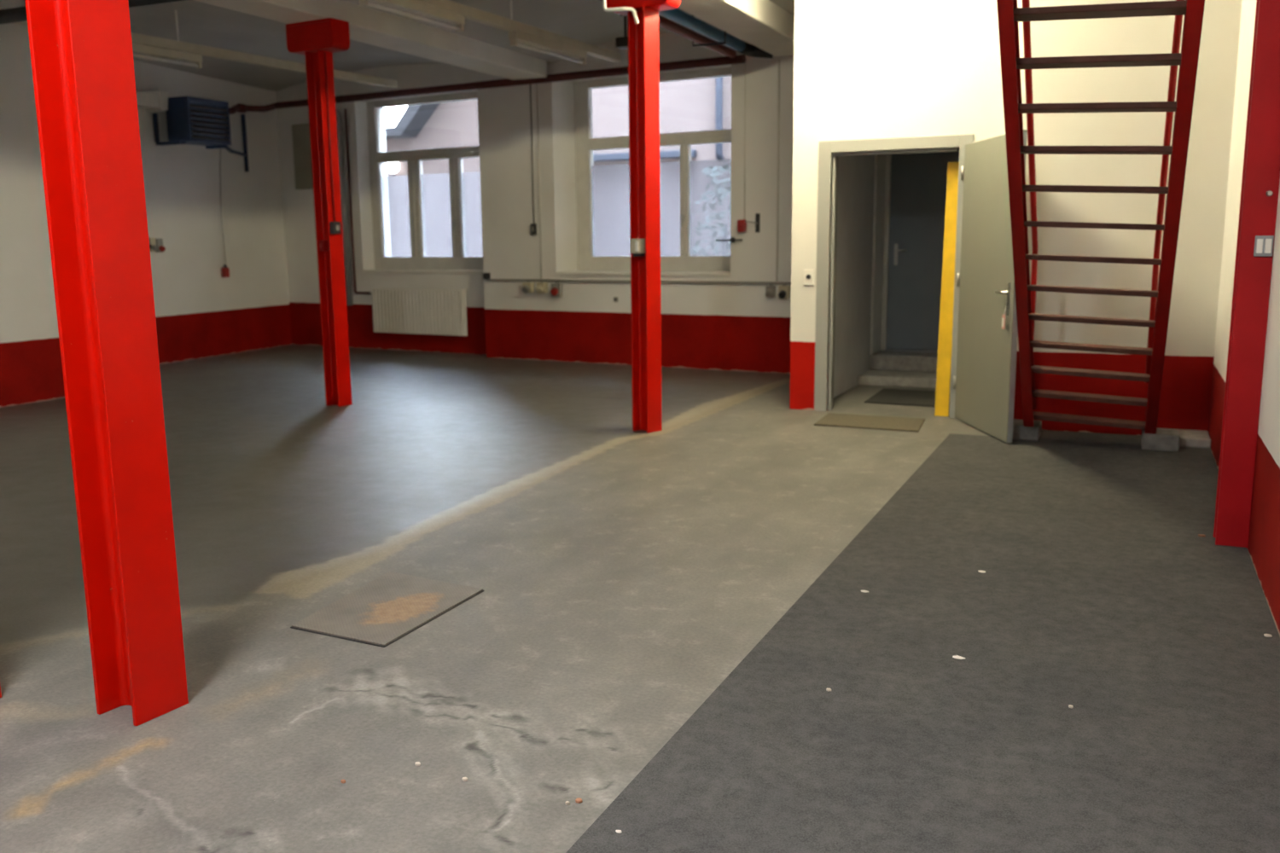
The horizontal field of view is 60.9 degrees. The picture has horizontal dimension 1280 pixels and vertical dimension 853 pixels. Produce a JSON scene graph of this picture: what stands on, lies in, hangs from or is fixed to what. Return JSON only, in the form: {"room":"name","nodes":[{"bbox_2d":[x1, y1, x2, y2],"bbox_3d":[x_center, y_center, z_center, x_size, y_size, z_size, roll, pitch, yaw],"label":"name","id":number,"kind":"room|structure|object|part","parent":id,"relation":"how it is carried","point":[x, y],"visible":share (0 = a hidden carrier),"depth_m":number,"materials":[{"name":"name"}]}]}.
{"room":"empty industrial workshop","nodes":[
{"label":"empty industrial workshop","id":0,"kind":"room"},
{"bbox_2d":[0,0,291,407],"bbox_3d":[-8.181,-1.790,7.998,2.200,4.000,18.900,4,11,24],"label":"wall","id":1,"kind":"structure","parent":0,"point":[200,313],"depth_m":14.08,"materials":[{"name":"paint"}]},
{"bbox_2d":[136,90,168,111],"bbox_3d":[-6.087,-3.963,13.148,0.260,0.220,0.759,4,11,24],"label":"air duct","id":2,"kind":"object","parent":1,"relation":"attached to","point":[154,101],"visible":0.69,"depth_m":13.27,"materials":[{"name":"metal"}]},
{"bbox_2d":[149,238,158,251],"bbox_3d":[-6.095,-2.278,13.616,0.118,0.170,0.080,4,11,24],"label":"power socket","id":3,"kind":"object","parent":1,"relation":"attached to","point":[152,241],"visible":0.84,"depth_m":13.59,"materials":[{"name":"beige plastic"}]},
{"bbox_2d":[151,244,158,250],"bbox_3d":[-6.069,-2.235,13.612,0.062,0.077,0.067,4,11,24],"label":"outlet","id":4,"kind":"object","parent":3,"relation":"attached to","point":[154,247],"depth_m":13.59,"materials":[{"name":"grey plastic"}]},
{"bbox_2d":[155,238,165,252],"bbox_3d":[-6.056,-2.288,13.730,0.118,0.170,0.080,4,11,24],"label":"power socket","id":5,"kind":"object","parent":1,"relation":"attached to","point":[159,241],"visible":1,"depth_m":13.71,"materials":[{"name":"grey plastic"}]},
{"bbox_2d":[158,245,165,251],"bbox_3d":[-6.030,-2.244,13.726,0.062,0.077,0.067,4,11,24],"label":"outlet","id":6,"kind":"object","parent":5,"relation":"attached to","point":[161,248],"depth_m":13.71,"materials":[{"name":"red plastic"}]},
{"bbox_2d":[152,95,249,172],"bbox_3d":[-5.516,-3.808,14.250,0.576,0.810,1.745,3,10,19],"label":"heater","id":7,"kind":"object","parent":1,"relation":"attached to","point":[192,120],"visible":0.99,"depth_m":13.62,"materials":[{"name":"blue paint"}]},
{"bbox_3d":[-6.033,-3.726,13.566,0.040,0.350,0.044,4,11,24],"label":"wall rail","id":8,"kind":"part","parent":7,"relation":"part of","materials":[{"name":"blue metal"}]},
{"bbox_3d":[-5.841,-3.532,13.547,0.400,0.040,0.100,4,11,24],"label":"support arm","id":9,"kind":"part","parent":7,"relation":"part of","materials":[{"name":"blue paint"}]},
{"bbox_3d":[-5.603,-3.870,13.813,0.380,0.540,0.680,4,11,24],"label":"casing","id":10,"kind":"part","parent":7,"relation":"part of","materials":[{"name":"blue paint"}]},
{"bbox_2d":[219,148,229,277],"bbox_3d":[-5.601,-2.870,14.660,0.100,1.704,0.342,-9,13,-39],"label":"switch","id":11,"kind":"object","parent":7,"relation":"hanging from","point":[225,270],"visible":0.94,"depth_m":14.82,"materials":[{"name":"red plastic"}]},
{"bbox_3d":[-5.559,-3.703,14.589,0.302,0.089,1.120,-2,10,-7],"label":"support arm","id":12,"kind":"part","parent":7,"relation":"part of","materials":[{"name":"blue paint"}]},
{"bbox_3d":[-5.494,-3.944,15.129,0.040,0.780,0.044,4,11,24],"label":"wall rail","id":13,"kind":"part","parent":7,"relation":"part of","materials":[{"name":"black metal"}]},
{"bbox_2d":[228,103,276,114],"bbox_3d":[-5.428,-4.312,14.774,0.304,0.307,1.370,2,10,15],"label":"pipe","id":14,"kind":"object","parent":7,"relation":"attached to","point":[239,107],"visible":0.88,"depth_m":15.02,"materials":[{"name":"metal"}]},
{"bbox_2d":[128,0,794,91],"bbox_3d":[-3.360,-3.334,5.545,12.800,0.530,18.900,4,11,24],"label":"ceiling","id":15,"kind":"structure","parent":0,"point":[587,21],"depth_m":12.00,"materials":[{"name":"paint"}]},
{"bbox_2d":[0,8,397,87],"bbox_3d":[-5.312,-3.787,10.047,0.146,0.537,8.978,5,11,28],"label":"lamp trunking","id":16,"kind":"object","parent":15,"relation":"hanging from","point":[137,38],"depth_m":11.31,"materials":[{"name":"metal"}]},
{"bbox_3d":[-4.936,-3.714,10.805,0.100,0.130,1.350,5,11,28],"label":"fluorescent lamp","id":17,"kind":"part","parent":16,"relation":"part of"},
{"bbox_3d":[-4.710,-4.080,11.064,0.018,0.315,0.018,-10,13,-43],"label":"hanger rod","id":18,"kind":"part","parent":16,"relation":"part of","materials":[{"name":"grey metal"}]},
{"bbox_2d":[194,0,546,80],"bbox_3d":[-4.771,-3.002,5.475,0.480,0.310,16.920,4,11,24],"label":"ceiling beam","id":19,"kind":"structure","parent":15,"relation":"attached to","point":[369,26],"depth_m":10.57,"materials":[{"name":"paint"}]},
{"bbox_2d":[0,0,184,24],"bbox_3d":[-4.571,-3.317,8.631,3.695,0.109,0.109,4,11,23],"label":"pipe","id":20,"kind":"object","parent":19,"relation":"attached to","point":[14,14],"visible":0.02,"depth_m":8.77,"materials":[{"name":"red metal"}]},
{"bbox_2d":[274,54,745,109],"bbox_3d":[-1.993,-4.255,13.556,7.200,0.090,0.089,5,11,29],"label":"pipe","id":21,"kind":"object","parent":19,"relation":"attached to","point":[739,59],"visible":0.98,"depth_m":13.25,"materials":[{"name":"red metal"}]},
{"bbox_2d":[359,0,621,64],"bbox_3d":[-2.334,-3.531,8.271,0.118,0.505,9.113,4,11,27],"label":"lamp trunking","id":22,"kind":"object","parent":15,"relation":"hanging from","point":[471,14],"depth_m":10.19,"materials":[{"name":"metal"}]},
{"bbox_3d":[-1.899,-3.497,9.158,0.100,0.130,1.300,4,11,27],"label":"fluorescent lamp","id":23,"kind":"part","parent":22,"relation":"part of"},
{"bbox_3d":[-1.227,-4.013,10.365,0.018,0.285,0.018,0,10,2],"label":"hanger rod","id":24,"kind":"part","parent":22,"relation":"part of","materials":[{"name":"grey metal"}]},
{"bbox_3d":[-0.914,-3.827,11.022,0.100,0.130,1.350,4,11,27],"label":"fluorescent lamp","id":25,"kind":"part","parent":22,"relation":"part of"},
{"bbox_2d":[615,16,628,49],"bbox_3d":[-0.155,-4.163,11.453,0.160,0.340,0.160,4,11,24],"label":"junction box","id":26,"kind":"object","parent":15,"relation":"attached to","point":[621,43],"visible":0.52,"depth_m":11.42,"materials":[{"name":"plastic"}]},
{"bbox_3d":[-0.155,-4.212,11.444,0.022,0.240,0.022,0,10,2],"label":"stem","id":27,"kind":"part","parent":26,"relation":"part of","materials":[{"name":"plastic"}]},
{"bbox_2d":[692,14,726,46],"bbox_3d":[0.684,-3.944,10.779,0.356,0.322,0.024,4,11,24],"label":"hanger","id":28,"kind":"object","parent":15,"relation":"attached to","point":[724,42],"visible":0.6,"depth_m":10.79,"materials":[{"name":"metal"}]},
{"bbox_2d":[600,0,736,58],"bbox_3d":[-2.337,-2.720,4.357,0.089,0.089,16.400,4,11,24],"label":"pipe","id":29,"kind":"object","parent":28,"relation":"hanging from","point":[671,26],"visible":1,"depth_m":10.59,"materials":[{"name":"metal"}]},
{"bbox_2d":[658,8,745,51],"bbox_3d":[-2.224,-2.705,4.142,0.109,0.109,16.100,4,11,24],"label":"pipe","id":30,"kind":"object","parent":28,"relation":"hanging from","point":[677,15],"visible":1,"depth_m":10.27,"materials":[{"name":"metal"}]},
{"bbox_2d":[736,40,773,58],"bbox_3d":[1.224,-3.995,11.537,0.314,0.153,0.421,4,11,24],"label":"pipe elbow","id":31,"kind":"object","parent":30,"relation":"attached to","point":[751,50],"visible":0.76,"depth_m":11.58,"materials":[{"name":"black metal"}]},
{"bbox_2d":[678,0,794,56],"bbox_3d":[-1.752,-2.790,4.047,0.450,0.310,16.740,4,11,24],"label":"ceiling beam","id":32,"kind":"structure","parent":15,"relation":"attached to","point":[763,24],"depth_m":9.98,"materials":[{"name":"paint"}]},
{"bbox_2d":[275,30,793,373],"bbox_3d":[-1.542,-2.921,14.179,9.330,4.000,0.850,5,11,29],"label":"wall","id":33,"kind":"structure","parent":0,"point":[715,327],"depth_m":13.57,"materials":[{"name":"paint"}]},
{"bbox_2d":[291,123,313,189],"bbox_3d":[-4.741,-3.879,15.620,0.580,0.910,0.099,5,11,29],"label":"panel","id":34,"kind":"object","parent":33,"relation":"attached to","point":[300,133],"visible":0.56,"depth_m":15.63,"materials":[{"name":"grey metal"}]},
{"bbox_2d":[335,108,353,305],"bbox_3d":[-4.229,-3.100,15.449,0.172,2.742,0.084,5,11,29],"label":"pipe","id":35,"kind":"object","parent":33,"relation":"attached to","point":[339,120],"visible":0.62,"depth_m":15.40,"materials":[{"name":"grey metal"}]},
{"bbox_2d":[343,108,370,294],"bbox_3d":[-3.967,-3.155,15.300,0.358,2.566,0.032,7,12,36],"label":"pipe","id":36,"kind":"object","parent":33,"relation":"attached to","point":[345,109],"visible":1,"depth_m":15.40,"materials":[{"name":"white metal"}]},
{"bbox_2d":[369,287,467,336],"bbox_3d":[-3.072,-1.591,15.026,1.706,0.625,0.145,5,11,29],"label":"radiator","id":37,"kind":"object","parent":33,"relation":"attached to","point":[396,311],"visible":1,"depth_m":14.92,"materials":[{"name":"white metal"}]},
{"bbox_2d":[370,287,466,290],"bbox_3d":[-3.056,-1.883,14.940,1.638,0.020,0.102,5,11,29],"label":"grille","id":38,"kind":"object","parent":37,"relation":"attached to","point":[375,288],"depth_m":14.94,"materials":[{"name":"white metal"}]},
{"bbox_2d":[361,91,483,273],"bbox_3d":[-2.898,-3.305,14.890,2.260,2.375,0.370,5,11,29],"label":"window","id":39,"kind":"structure","parent":33,"relation":"in","point":[459,263],"depth_m":15.12,"materials":[{"name":"paint"}]},
{"bbox_3d":[-2.913,-2.146,15.040,2.260,0.041,0.260,5,11,29],"label":"sill","id":40,"kind":"part","parent":39,"relation":"part of","materials":[{"name":"white ceramic"}]},
{"bbox_3d":[-2.532,-2.748,14.828,0.036,0.140,0.060,5,11,29],"label":"handle","id":41,"kind":"part","parent":39,"relation":"part of","materials":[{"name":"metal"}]},
{"bbox_2d":[482,273,490,279],"bbox_3d":[-1.987,-1.948,14.081,0.090,0.085,0.055,5,11,29],"label":"junction box","id":42,"kind":"object","parent":33,"relation":"attached to","point":[485,276],"visible":1,"depth_m":14.06,"materials":[{"name":"plastic"}]},
{"bbox_2d":[522,281,534,293],"bbox_3d":[-1.421,-1.757,13.741,0.135,0.142,0.141,4,11,24],"label":"power socket","id":43,"kind":"object","parent":33,"relation":"attached to","point":[528,287],"visible":1,"depth_m":13.71,"materials":[{"name":"beige plastic"}]},
{"bbox_2d":[522,285,529,293],"bbox_3d":[-1.436,-1.735,13.723,0.098,0.106,0.088,4,11,24],"label":"outlet","id":44,"kind":"object","parent":43,"relation":"attached to","point":[526,288],"depth_m":13.70,"materials":[{"name":"grey plastic"}]},
{"bbox_2d":[529,84,535,223],"bbox_3d":[-1.336,-3.369,13.468,0.017,1.680,0.017,-10,13,-43],"label":"conduit","id":45,"kind":"object","parent":33,"relation":"attached to","point":[530,84],"visible":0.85,"depth_m":13.46,"materials":[{"name":"grey plastic"}]},
{"bbox_2d":[530,223,536,234],"bbox_3d":[-1.332,-2.470,13.607,0.065,0.140,0.055,5,11,29],"label":"light switch","id":46,"kind":"object","parent":33,"relation":"attached to","point":[533,226],"visible":1,"depth_m":13.59,"materials":[{"name":"plastic"}]},
{"bbox_2d":[535,83,542,279],"bbox_3d":[-1.250,-3.022,13.480,0.018,2.370,0.018,4,11,24],"label":"conduit","id":47,"kind":"object","parent":33,"relation":"attached to","point":[536,84],"visible":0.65,"depth_m":13.47,"materials":[{"name":"paint"}]},
{"bbox_2d":[535,281,547,293],"bbox_3d":[-1.238,-1.741,13.638,0.135,0.142,0.141,4,11,24],"label":"power socket","id":48,"kind":"object","parent":33,"relation":"attached to","point":[542,287],"visible":1,"depth_m":13.61,"materials":[{"name":"beige plastic"}]},
{"bbox_2d":[535,285,543,293],"bbox_3d":[-1.254,-1.719,13.619,0.098,0.106,0.088,4,11,24],"label":"outlet","id":49,"kind":"object","parent":48,"relation":"attached to","point":[539,288],"depth_m":13.60,"materials":[{"name":"beige plastic"}]},
{"bbox_2d":[550,282,562,296],"bbox_3d":[-1.047,-1.705,13.533,0.135,0.181,0.141,4,11,24],"label":"power socket","id":50,"kind":"object","parent":33,"relation":"attached to","point":[556,288],"visible":1,"depth_m":13.51,"materials":[{"name":"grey plastic"}]},
{"bbox_2d":[550,287,558,296],"bbox_3d":[-1.063,-1.676,13.516,0.098,0.106,0.088,4,11,24],"label":"outlet","id":51,"kind":"object","parent":50,"relation":"attached to","point":[554,291],"depth_m":13.49,"materials":[{"name":"red plastic"}]},
{"bbox_2d":[613,296,618,302],"bbox_3d":[-0.294,-1.541,13.185,0.060,0.060,0.024,5,11,29],"label":"wall plate","id":52,"kind":"object","parent":33,"relation":"attached to","point":[615,299],"visible":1,"depth_m":13.18,"materials":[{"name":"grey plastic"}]},
{"bbox_2d":[485,279,791,285],"bbox_3d":[0.136,-1.717,12.900,4.920,0.033,0.031,5,11,29],"label":"duct","id":53,"kind":"object","parent":33,"relation":"attached to","point":[489,280],"visible":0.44,"depth_m":13.03,"materials":[{"name":"grey plastic"}]},
{"bbox_2d":[554,66,731,276],"bbox_3d":[0.123,-3.018,13.029,2.395,2.375,0.630,5,11,29],"label":"window","id":54,"kind":"structure","parent":33,"relation":"in","point":[685,264],"depth_m":13.34,"materials":[{"name":"paint"}]},
{"bbox_3d":[0.108,-1.860,13.179,2.395,0.041,0.520,5,11,29],"label":"sill","id":55,"kind":"part","parent":54,"relation":"part of","materials":[{"name":"white ceramic"}]},
{"bbox_3d":[0.513,-2.485,13.102,0.036,0.140,0.060,5,11,29],"label":"handle","id":56,"kind":"part","parent":54,"relation":"part of","materials":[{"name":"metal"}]},
{"bbox_2d":[715,237,742,242],"bbox_3d":[1.013,-2.110,12.303,0.330,0.058,0.061,5,11,29],"label":"handle","id":57,"kind":"object","parent":33,"relation":"in","point":[732,239],"depth_m":12.27,"materials":[{"name":"metal"}]},
{"bbox_3d":[1.003,-2.104,12.286,0.330,0.027,0.022,5,11,29],"label":"lever","id":58,"kind":"part","parent":57,"relation":"part of","materials":[{"name":"plastic"}]},
{"bbox_2d":[737,219,746,232],"bbox_3d":[1.141,-2.249,12.191,0.100,0.140,0.080,5,11,29],"label":"alarm box","id":59,"kind":"object","parent":33,"relation":"attached to","point":[741,225],"visible":1,"depth_m":12.16,"materials":[{"name":"red plastic"}]},
{"bbox_2d":[744,63,745,219],"bbox_3d":[1.163,-3.154,12.052,0.014,1.680,0.014,4,11,24],"label":"conduit","id":60,"kind":"object","parent":33,"relation":"attached to","point":[745,63],"visible":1,"depth_m":12.04,"materials":[{"name":"paint"}]},
{"bbox_2d":[744,213,760,232],"bbox_3d":[1.252,-2.268,12.117,0.166,0.210,0.058,0,10,5],"label":"wall bracket","id":61,"kind":"object","parent":33,"relation":"attached to","point":[757,215],"visible":1,"depth_m":12.11,"materials":[{"name":"metal"}]},
{"bbox_3d":[1.312,-2.270,12.124,0.050,0.210,0.019,5,11,29],"label":"plate","id":62,"kind":"part","parent":61,"relation":"part of","materials":[{"name":"plastic"}]},
{"bbox_2d":[765,285,776,297],"bbox_3d":[1.448,-1.509,12.114,0.100,0.141,0.132,5,11,29],"label":"power socket","id":63,"kind":"object","parent":33,"relation":"attached to","point":[770,290],"visible":1,"depth_m":12.09,"materials":[{"name":"grey plastic"}]},
{"bbox_2d":[765,289,772,296],"bbox_3d":[1.435,-1.482,12.095,0.076,0.087,0.079,4,11,24],"label":"outlet","id":64,"kind":"object","parent":63,"relation":"attached to","point":[768,292],"depth_m":12.08,"materials":[{"name":"grey plastic"}]},
{"bbox_2d":[775,59,780,281],"bbox_3d":[1.513,-2.784,11.913,0.022,2.370,0.022,-10,13,-43],"label":"conduit","id":65,"kind":"object","parent":33,"relation":"attached to","point":[779,61],"visible":1,"depth_m":11.90,"materials":[{"name":"paint"}]},
{"bbox_2d":[778,285,790,299],"bbox_3d":[1.586,-1.487,12.036,0.110,0.161,0.133,5,11,29],"label":"power socket","id":66,"kind":"object","parent":33,"relation":"attached to","point":[784,290],"visible":1,"depth_m":12.02,"materials":[{"name":"beige plastic"}]},
{"bbox_2d":[778,290,786,298],"bbox_3d":[1.574,-1.459,12.018,0.083,0.093,0.082,4,11,24],"label":"outlet","id":67,"kind":"object","parent":66,"relation":"attached to","point":[782,293],"depth_m":12.00,"materials":[{"name":"plastic"}]},
{"bbox_2d":[0,344,1279,852],"bbox_3d":[-3.319,0.495,6.202,12.800,0.001,18.900,4,11,24],"label":"floor","id":68,"kind":"structure","parent":0,"point":[625,574],"depth_m":4.83,"materials":[{"name":"concrete"}]},
{"bbox_2d":[24,0,188,726],"bbox_3d":[-1.649,-0.763,3.282,0.560,3.430,0.224,4,11,24],"label":"steel column","id":69,"kind":"structure","parent":68,"relation":"on","point":[81,51],"depth_m":3.33,"materials":[{"name":"red metal"}]},
{"bbox_2d":[285,17,352,407],"bbox_3d":[-2.849,-1.892,9.946,0.570,3.430,0.234,5,11,29],"label":"steel column","id":70,"kind":"structure","parent":68,"relation":"on","point":[310,38],"depth_m":9.88,"materials":[{"name":"red metal"}]},
{"bbox_3d":[-2.867,-3.571,9.659,0.530,0.024,0.234,5,11,29],"label":"bearing plate","id":71,"kind":"part","parent":70,"relation":"part of","materials":[{"name":"red metal"}]},
{"bbox_3d":[-2.866,-3.462,9.677,0.586,0.245,0.264,4,11,24],"label":"head plate","id":72,"kind":"part","parent":70,"relation":"part of","materials":[{"name":"red metal"}]},
{"bbox_2d":[319,240,328,251],"bbox_3d":[-2.901,-1.656,9.961,0.060,0.100,0.069,5,11,30],"label":"switch box","id":73,"kind":"object","parent":70,"relation":"attached to","point":[323,247],"visible":1,"depth_m":9.94,"materials":[{"name":"red paint"}]},
{"bbox_2d":[323,52,335,221],"bbox_3d":[-2.784,-2.586,9.758,0.018,1.480,0.018,-10,13,-43],"label":"conduit","id":74,"kind":"object","parent":70,"relation":"attached to","point":[324,53],"visible":1,"depth_m":9.75,"materials":[{"name":"red metal"}]},
{"bbox_2d":[329,221,341,233],"bbox_3d":[-2.762,-1.804,9.870,0.069,0.110,0.084,5,11,30],"label":"switch box","id":75,"kind":"object","parent":70,"relation":"attached to","point":[334,227],"visible":1,"depth_m":9.84,"materials":[{"name":"plastic"}]},
{"bbox_2d":[290,571,484,647],"bbox_3d":[-1.058,0.748,4.551,0.560,0.010,0.781,4,11,24],"label":"floor hatch","id":76,"kind":"object","parent":68,"relation":"on","point":[392,606],"visible":1,"depth_m":4.49,"materials":[{"name":"metal"}]},
{"bbox_2d":[414,762,420,766],"bbox_3d":[-0.646,0.982,3.165,0.015,0.008,0.016,-4,10,-21],"label":"crumb","id":77,"kind":"object","parent":68,"relation":"on","point":[417,764],"visible":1,"depth_m":3.16,"materials":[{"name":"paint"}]},
{"bbox_2d":[575,797,581,803],"bbox_3d":[-0.165,1.014,2.948,0.019,0.008,0.018,4,11,24],"label":"crumb","id":78,"kind":"object","parent":68,"relation":"on","point":[578,800],"visible":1,"depth_m":2.94,"materials":[{"name":"brick"}]},
{"bbox_2d":[606,0,680,433],"bbox_3d":[0.039,-1.657,8.389,0.540,3.430,0.224,5,11,29],"label":"steel column","id":79,"kind":"structure","parent":68,"relation":"on","point":[643,71],"depth_m":8.35,"materials":[{"name":"red metal"}]},
{"bbox_2d":[602,0,639,23],"bbox_3d":[-0.143,-3.124,7.996,0.269,0.311,0.070,-1,10,0],"label":"conduit","id":80,"kind":"object","parent":79,"relation":"attached to","point":[604,2],"visible":1,"depth_m":8.00,"materials":[{"name":"white plastic"}]},
{"bbox_2d":[629,238,645,256],"bbox_3d":[-0.013,-1.382,8.402,0.104,0.134,0.099,8,13,41],"label":"switch box","id":81,"kind":"object","parent":79,"relation":"attached to","point":[637,246],"visible":0.98,"depth_m":8.37,"materials":[{"name":"beige plastic"}]},
{"bbox_3d":[0.022,-3.231,8.120,0.540,0.235,0.200,5,11,29],"label":"head plate","id":82,"kind":"part","parent":79,"relation":"part of","materials":[{"name":"red metal"}]},
{"bbox_2d":[814,413,925,432],"bbox_3d":[1.897,-0.036,8.929,0.870,0.014,0.620,4,11,24],"label":"doormat","id":83,"kind":"object","parent":68,"relation":"on","point":[904,424],"visible":1,"depth_m":8.88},
{"bbox_2d":[857,350,950,389],"bbox_3d":[3.033,-0.611,11.482,1.220,0.260,1.120,4,11,24],"label":"steps","id":84,"kind":"structure","parent":68,"relation":"on","point":[887,368],"depth_m":11.46,"materials":[{"name":"concrete"}]},
{"bbox_2d":[864,388,950,407],"bbox_3d":[2.588,-0.274,10.275,0.780,0.014,1.000,4,11,24],"label":"doormat","id":85,"kind":"object","parent":68,"relation":"on","point":[886,396],"visible":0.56,"depth_m":10.21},
{"bbox_2d":[565,430,1279,852],"bbox_3d":[0.705,1.083,2.496,1.785,0.006,13.120,4,11,24],"label":"carpet","id":86,"kind":"object","parent":68,"relation":"on","point":[1100,594],"visible":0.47,"depth_m":3.62,"materials":[{"name":"grey carpet"}]},
{"bbox_2d":[952,655,965,659],"bbox_3d":[1.145,0.832,3.912,0.027,0.003,0.042,-8,12,-37],"label":"paper scrap","id":87,"kind":"object","parent":86,"relation":"on","point":[955,656],"visible":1,"depth_m":3.91,"materials":[{"name":"white paper"}]},
{"bbox_2d":[1012,418,1041,441],"bbox_3d":[2.886,0.024,8.187,0.240,0.114,0.270,4,11,24],"label":"concrete block","id":88,"kind":"object","parent":86,"relation":"on","point":[1021,433],"visible":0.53,"depth_m":8.06,"materials":[{"name":"grey concrete"}]},
{"bbox_2d":[1140,429,1180,451],"bbox_3d":[3.698,0.093,7.731,0.240,0.114,0.270,4,11,24],"label":"concrete block","id":89,"kind":"object","parent":86,"relation":"on","point":[1164,439],"visible":0.91,"depth_m":7.62,"materials":[{"name":"grey concrete"}]},
{"bbox_2d":[996,0,1204,433],"bbox_3d":[2.475,-1.424,5.914,0.880,3.513,3.942,4,11,24],"label":"staircase","id":90,"kind":"structure","parent":89,"relation":"on","point":[1009,14],"depth_m":6.06,"materials":[{"name":"red metal"}]},
{"bbox_3d":[2.228,-1.685,6.307,0.039,3.125,2.510,4,11,24],"label":"handrail","id":91,"kind":"part","parent":90,"relation":"part of","materials":[{"name":"red metal"}]},
{"bbox_3d":[2.925,-1.640,6.000,0.039,3.125,2.510,4,11,24],"label":"handrail","id":92,"kind":"part","parent":90,"relation":"part of","materials":[{"name":"red metal"}]},
{"bbox_2d":[934,161,959,416],"bbox_3d":[2.582,-1.139,9.114,0.130,2.110,0.140,4,11,24],"label":"plank","id":93,"kind":"object","parent":68,"relation":"on","point":[944,363],"visible":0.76,"depth_m":9.11,"materials":[{"name":"yellow paint"}]},
{"bbox_2d":[1213,0,1279,548],"bbox_3d":[2.878,-1.238,5.029,0.140,3.680,0.177,4,11,24],"label":"steel column","id":94,"kind":"structure","parent":68,"relation":"on","point":[1260,180],"depth_m":5.08,"materials":[{"name":"metal"}]},
{"bbox_2d":[1253,235,1274,256],"bbox_3d":[2.874,-0.832,5.012,0.075,0.095,0.020,4,11,24],"label":"light switch","id":95,"kind":"object","parent":94,"relation":"attached to","point":[1263,244],"visible":1,"depth_m":5.01,"materials":[{"name":"white plastic"}]},
{"bbox_2d":[833,155,928,397],"bbox_3d":[2.808,-1.697,10.614,1.420,2.700,2.880,4,11,24],"label":"wall","id":96,"kind":"structure","parent":0,"point":[856,174],"depth_m":10.78,"materials":[{"name":"paint"}]},
{"bbox_2d":[870,149,959,354],"bbox_3d":[3.134,-1.887,11.523,1.220,2.240,0.560,4,11,24],"label":"door","id":97,"kind":"structure","parent":96,"relation":"in","point":[910,189],"depth_m":11.82,"materials":[{"name":"blue paint"}]},
{"bbox_3d":[3.227,-1.923,11.729,1.220,2.240,0.100,4,11,24],"label":"frame","id":98,"kind":"part","parent":97,"relation":"part of","materials":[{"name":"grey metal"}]},
{"bbox_3d":[2.840,-1.878,11.875,0.140,0.230,0.064,4,11,24],"label":"handle","id":99,"kind":"part","parent":97,"relation":"part of","materials":[{"name":"metal"}]},
{"bbox_2d":[789,0,1023,411],"bbox_3d":[2.843,-2.333,10.475,1.880,4.000,3.300,4,11,24],"label":"wall","id":100,"kind":"structure","parent":0,"point":[864,69],"depth_m":8.95,"materials":[{"name":"paint"}]},
{"bbox_2d":[803,269,814,285],"bbox_3d":[1.462,-1.295,9.433,0.090,0.135,0.025,4,11,24],"label":"light switch","id":101,"kind":"object","parent":100,"relation":"attached to","point":[808,274],"visible":1,"depth_m":9.43,"materials":[{"name":"white plastic"}]},
{"bbox_2d":[814,129,1027,443],"bbox_3d":[2.424,-1.193,8.848,0.901,2.310,2.198,-7,12,-33],"label":"door","id":102,"kind":"structure","parent":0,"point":[984,353],"depth_m":8.60,"materials":[{"name":"grey paint"}]},
{"bbox_3d":[2.152,-1.260,9.259,1.265,2.310,0.260,4,11,24],"label":"frame","id":103,"kind":"part","parent":102,"relation":"part of","materials":[{"name":"grey paint"}]},
{"bbox_3d":[2.621,-0.926,7.875,0.065,0.230,0.140,-1,10,-2],"label":"handle","id":104,"kind":"part","parent":102,"relation":"part of","materials":[{"name":"metal"}]},
{"bbox_2d":[1001,307,1006,329],"bbox_3d":[2.631,-0.782,7.849,0.024,0.158,0.048,-1,10,-2],"label":"tag","id":105,"kind":"object","parent":102,"relation":"hanging from","point":[1003,315],"visible":1,"depth_m":7.84,"materials":[{"name":"paper"}]},
{"bbox_2d":[1013,0,1242,435],"bbox_3d":[3.624,-1.953,8.205,1.420,4.000,0.470,4,11,24],"label":"wall","id":106,"kind":"structure","parent":0,"point":[1188,368],"depth_m":8.03,"materials":[{"name":"paint"}]},
{"bbox_2d":[1156,428,1211,448],"bbox_3d":[3.947,0.082,7.945,0.380,0.070,0.380,4,11,24],"label":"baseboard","id":107,"kind":"structure","parent":106,"relation":"attached to","point":[1195,439],"depth_m":7.77,"materials":[{"name":"concrete"}]},
{"bbox_2d":[1208,0,1279,634],"bbox_3d":[1.514,-0.773,1.458,0.300,4.000,14.700,4,11,24],"label":"wall","id":108,"kind":"structure","parent":0,"point":[1264,538],"depth_m":5.10,"materials":[{"name":"paint"}]},
{"label":"outside","id":109,"kind":"structure","parent":0,"visible":0},
{"bbox_3d":[2.664,-3.596,30.343,60.000,0.180,32.100,4,11,24],"label":"ground","id":110,"kind":"structure","parent":109,"visible":0},
{"bbox_2d":[384,75,731,256],"bbox_3d":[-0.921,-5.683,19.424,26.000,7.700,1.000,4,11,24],"label":"house","id":111,"kind":"structure","parent":110,"relation":"on","point":[702,104],"depth_m":19.49,"materials":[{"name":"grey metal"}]},
{"bbox_2d":[386,162,399,177],"bbox_3d":[-4.824,-5.033,21.171,0.279,0.350,0.279,4,11,24],"label":"globe lamp","id":112,"kind":"object","parent":111,"relation":"attached to","point":[392,167],"visible":0.7,"depth_m":21.07,"materials":[{"name":"white glass"}]},
{"bbox_2d":[691,162,731,255],"bbox_3d":[1.140,-2.211,14.396,0.887,2.511,0.849,4,11,24],"label":"shrub","id":113,"kind":"object","parent":110,"relation":"on","point":[725,246],"visible":0.43,"depth_m":14.28,"materials":[{"name":"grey plant"}]},
{"bbox_3d":[1.109,-1.820,14.451,0.054,1.722,0.119,-10,13,-43],"label":"stem","id":114,"kind":"part","parent":113,"relation":"part of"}
]}

